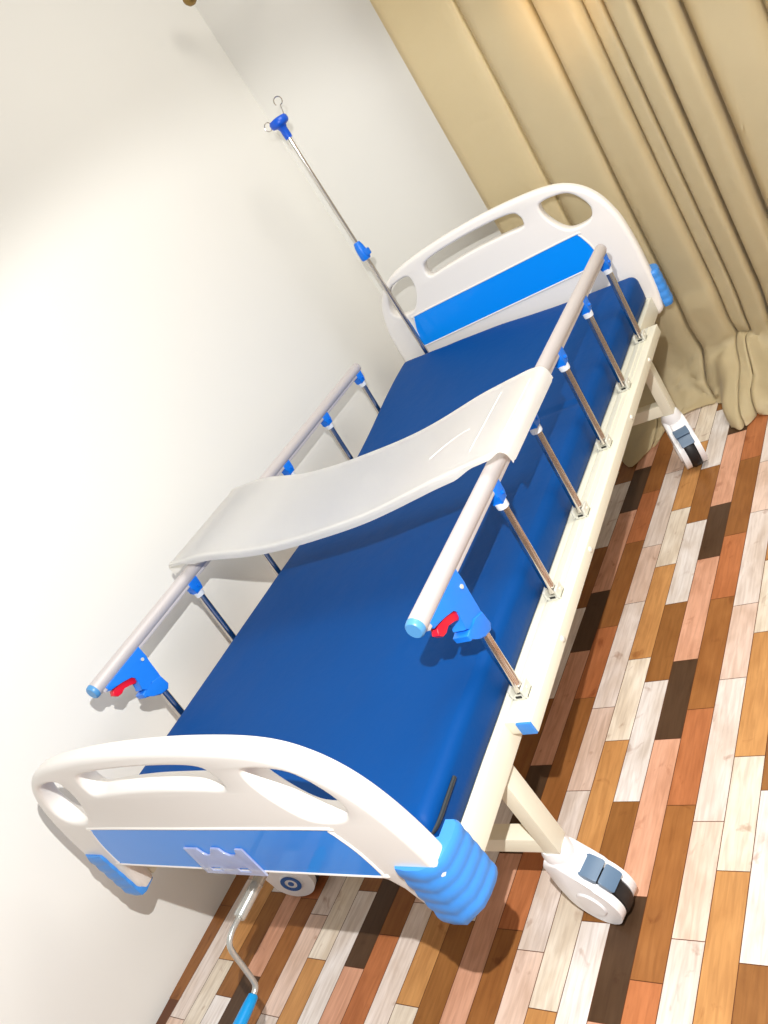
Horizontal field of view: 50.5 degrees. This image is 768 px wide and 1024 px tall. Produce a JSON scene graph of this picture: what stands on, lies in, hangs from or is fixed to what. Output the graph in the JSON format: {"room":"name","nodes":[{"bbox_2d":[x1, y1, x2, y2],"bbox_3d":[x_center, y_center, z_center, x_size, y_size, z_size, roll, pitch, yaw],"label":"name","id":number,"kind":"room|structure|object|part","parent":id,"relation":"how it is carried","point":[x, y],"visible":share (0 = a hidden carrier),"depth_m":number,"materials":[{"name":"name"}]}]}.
{"room":"hospital room","nodes":[
{"label":"hospital room","id":0,"kind":"room"},
{"bbox_2d":[0,0,404,1023],"bbox_3d":[-1.394,0.387,1.405,0.100,2.750,5.780,-18,28,38],"label":"wall","id":1,"kind":"structure","parent":0,"point":[178,298],"depth_m":2.39,"materials":[{"name":"paint"}]},
{"bbox_2d":[195,0,500,312],"bbox_3d":[1.166,-1.839,2.137,3.890,2.750,0.100,-18,28,38],"label":"wall","id":2,"kind":"structure","parent":0,"point":[359,118],"depth_m":3.08,"materials":[{"name":"paint"}]},
{"bbox_2d":[183,0,196,6],"bbox_3d":[0.235,-2.068,2.151,2.288,0.085,0.300,-18,28,38],"label":"curtain rod","id":3,"kind":"object","parent":2,"relation":"attached to","point":[190,3],"visible":1,"depth_m":2.75,"materials":[{"name":"gold metal"}]},
{"bbox_2d":[370,0,767,466],"bbox_3d":[0.856,-1.202,2.198,1.591,1.979,0.508,-18,28,38],"label":"curtain","id":4,"kind":"object","parent":3,"relation":"hanging from","point":[658,108],"visible":0.9,"depth_m":2.51,"materials":[{"name":"fabric"}]},
{"bbox_2d":[156,402,767,1023],"bbox_3d":[0.799,0.926,0.645,3.920,0.001,6.428,-18,28,38],"label":"floor","id":5,"kind":"structure","parent":0,"point":[649,750],"depth_m":1.79,"materials":[{"name":"brown wood"}]},
{"bbox_2d":[31,183,707,1023],"bbox_3d":[0.105,0.068,2.143,1.045,0.944,2.351,-18,28,38],"label":"hospital bed","id":6,"kind":"object","parent":5,"relation":"on","point":[235,815],"visible":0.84,"depth_m":1.51,"materials":[{"name":"beige paint"}]},
{"bbox_3d":[-0.612,0.410,1.914,0.015,0.035,0.071,-18,28,38],"label":"release lever","id":7,"kind":"part","parent":6,"relation":"part of","materials":[{"name":"red plastic"}]},
{"bbox_3d":[-0.511,0.480,2.006,0.020,0.161,0.031,-18,28,38],"label":"post","id":8,"kind":"part","parent":6,"relation":"part of","materials":[{"name":"silver metal"}]},
{"bbox_3d":[-0.436,0.290,2.171,0.020,0.244,0.039,-18,28,38],"label":"post","id":9,"kind":"part","parent":6,"relation":"part of","materials":[{"name":"silver metal"}]},
{"bbox_3d":[-0.378,-0.050,2.372,0.033,0.039,1.491,-18,28,38],"label":"rail","id":10,"kind":"part","parent":6,"relation":"part of","materials":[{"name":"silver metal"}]},
{"bbox_3d":[-0.305,0.596,1.444,0.750,0.115,0.005,-18,28,38],"label":"blue panel","id":11,"kind":"part","parent":6,"relation":"part of","materials":[{"name":"blue plastic"}]},
{"bbox_3d":[-0.322,0.552,1.440,0.966,0.426,0.044,-18,28,38],"label":"footboard","id":12,"kind":"part","parent":6,"relation":"part of","materials":[{"name":"white plastic"}]},
{"bbox_3d":[-0.266,0.854,1.552,0.012,0.127,0.129,-18,28,38],"label":"crank arm","id":13,"kind":"part","parent":6,"relation":"part of","materials":[{"name":"grey metal"}]},
{"bbox_3d":[-0.267,0.950,1.513,0.025,0.025,0.109,-18,28,38],"label":"crank handle","id":14,"kind":"part","parent":6,"relation":"part of","materials":[{"name":"blue plastic"}]},
{"bbox_3d":[-0.338,0.129,2.352,0.020,0.244,0.039,-18,28,38],"label":"post","id":15,"kind":"part","parent":6,"relation":"part of","materials":[{"name":"silver metal"}]},
{"bbox_3d":[-0.131,-0.208,2.732,0.020,0.244,0.039,-18,28,38],"label":"post","id":16,"kind":"part","parent":6,"relation":"part of","materials":[{"name":"silver metal"}]},
{"bbox_2d":[264,96,428,353],"bbox_3d":[-0.061,-0.896,2.903,0.072,1.196,0.086,-45,23,-21],"label":"pole","id":17,"kind":"object","parent":6,"relation":"attached to","point":[279,123],"visible":0.99,"depth_m":2.85,"materials":[{"name":"silver metal"}]},
{"bbox_2d":[169,366,552,574],"bbox_3d":[-0.100,-0.064,1.932,1.054,0.067,0.337,-18,28,38],"label":"tray","id":18,"kind":"object","parent":6,"relation":"on","point":[266,515],"visible":1,"depth_m":1.86,"materials":[{"name":"white plastic"}]},
{"bbox_3d":[-0.027,-0.378,2.923,0.020,0.244,0.039,-18,28,38],"label":"post","id":19,"kind":"part","parent":6,"relation":"part of","materials":[{"name":"silver metal"}]},
{"bbox_2d":[139,277,645,836],"bbox_3d":[0.098,-0.033,2.170,0.906,0.163,1.978,-18,28,38],"label":"mattress","id":20,"kind":"object","parent":6,"relation":"on","point":[326,662],"visible":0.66,"depth_m":1.83,"materials":[{"name":"blue fabric"}]},
{"bbox_3d":[0.156,0.055,2.209,0.910,0.058,2.000,-18,28,38],"label":"bed frame","id":21,"kind":"part","parent":6,"relation":"part of","materials":[{"name":"beige paint"}]},
{"bbox_3d":[0.100,0.181,1.324,0.015,0.035,0.071,-18,28,38],"label":"release lever","id":22,"kind":"part","parent":6,"relation":"part of","materials":[{"name":"red plastic"}]},
{"bbox_3d":[0.199,0.251,1.418,0.020,0.161,0.031,-18,28,38],"label":"post","id":23,"kind":"part","parent":6,"relation":"part of","materials":[{"name":"silver metal"}]},
{"bbox_3d":[0.393,-0.757,2.811,0.750,0.115,0.005,-18,28,38],"label":"blue panel","id":24,"kind":"part","parent":6,"relation":"part of","materials":[{"name":"blue plastic"}]},
{"bbox_3d":[0.332,-0.279,1.784,0.033,0.039,1.491,-18,28,38],"label":"rail","id":25,"kind":"part","parent":6,"relation":"part of","materials":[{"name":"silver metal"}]},
{"bbox_3d":[0.411,-0.752,2.831,0.966,0.556,0.044,-18,28,38],"label":"headboard","id":26,"kind":"part","parent":6,"relation":"part of","materials":[{"name":"white plastic"}]},
{"bbox_3d":[0.274,0.061,1.582,0.020,0.244,0.039,-18,28,38],"label":"post","id":27,"kind":"part","parent":6,"relation":"part of","materials":[{"name":"silver metal"}]},
{"bbox_3d":[0.257,0.529,1.458,0.032,0.214,0.044,-18,28,38],"label":"leg","id":28,"kind":"part","parent":6,"relation":"part of","materials":[{"name":"beige paint"}]},
{"bbox_3d":[0.372,-0.100,1.764,0.020,0.244,0.039,-18,28,38],"label":"post","id":29,"kind":"part","parent":6,"relation":"part of","materials":[{"name":"silver metal"}]},
{"bbox_3d":[0.474,-0.266,1.951,0.020,0.244,0.039,-18,28,38],"label":"post","id":30,"kind":"part","parent":6,"relation":"part of","materials":[{"name":"silver metal"}]},
{"bbox_3d":[0.579,-0.436,2.143,0.020,0.244,0.039,-18,28,38],"label":"post","id":31,"kind":"part","parent":6,"relation":"part of","materials":[{"name":"silver metal"}]},
{"bbox_3d":[0.683,-0.606,2.335,0.020,0.244,0.039,-18,28,38],"label":"post","id":32,"kind":"part","parent":6,"relation":"part of","materials":[{"name":"silver metal"}]},
{"bbox_3d":[0.827,-0.392,2.486,0.032,0.214,0.044,-18,28,38],"label":"leg","id":33,"kind":"part","parent":6,"relation":"part of","materials":[{"name":"beige paint"}]}
]}

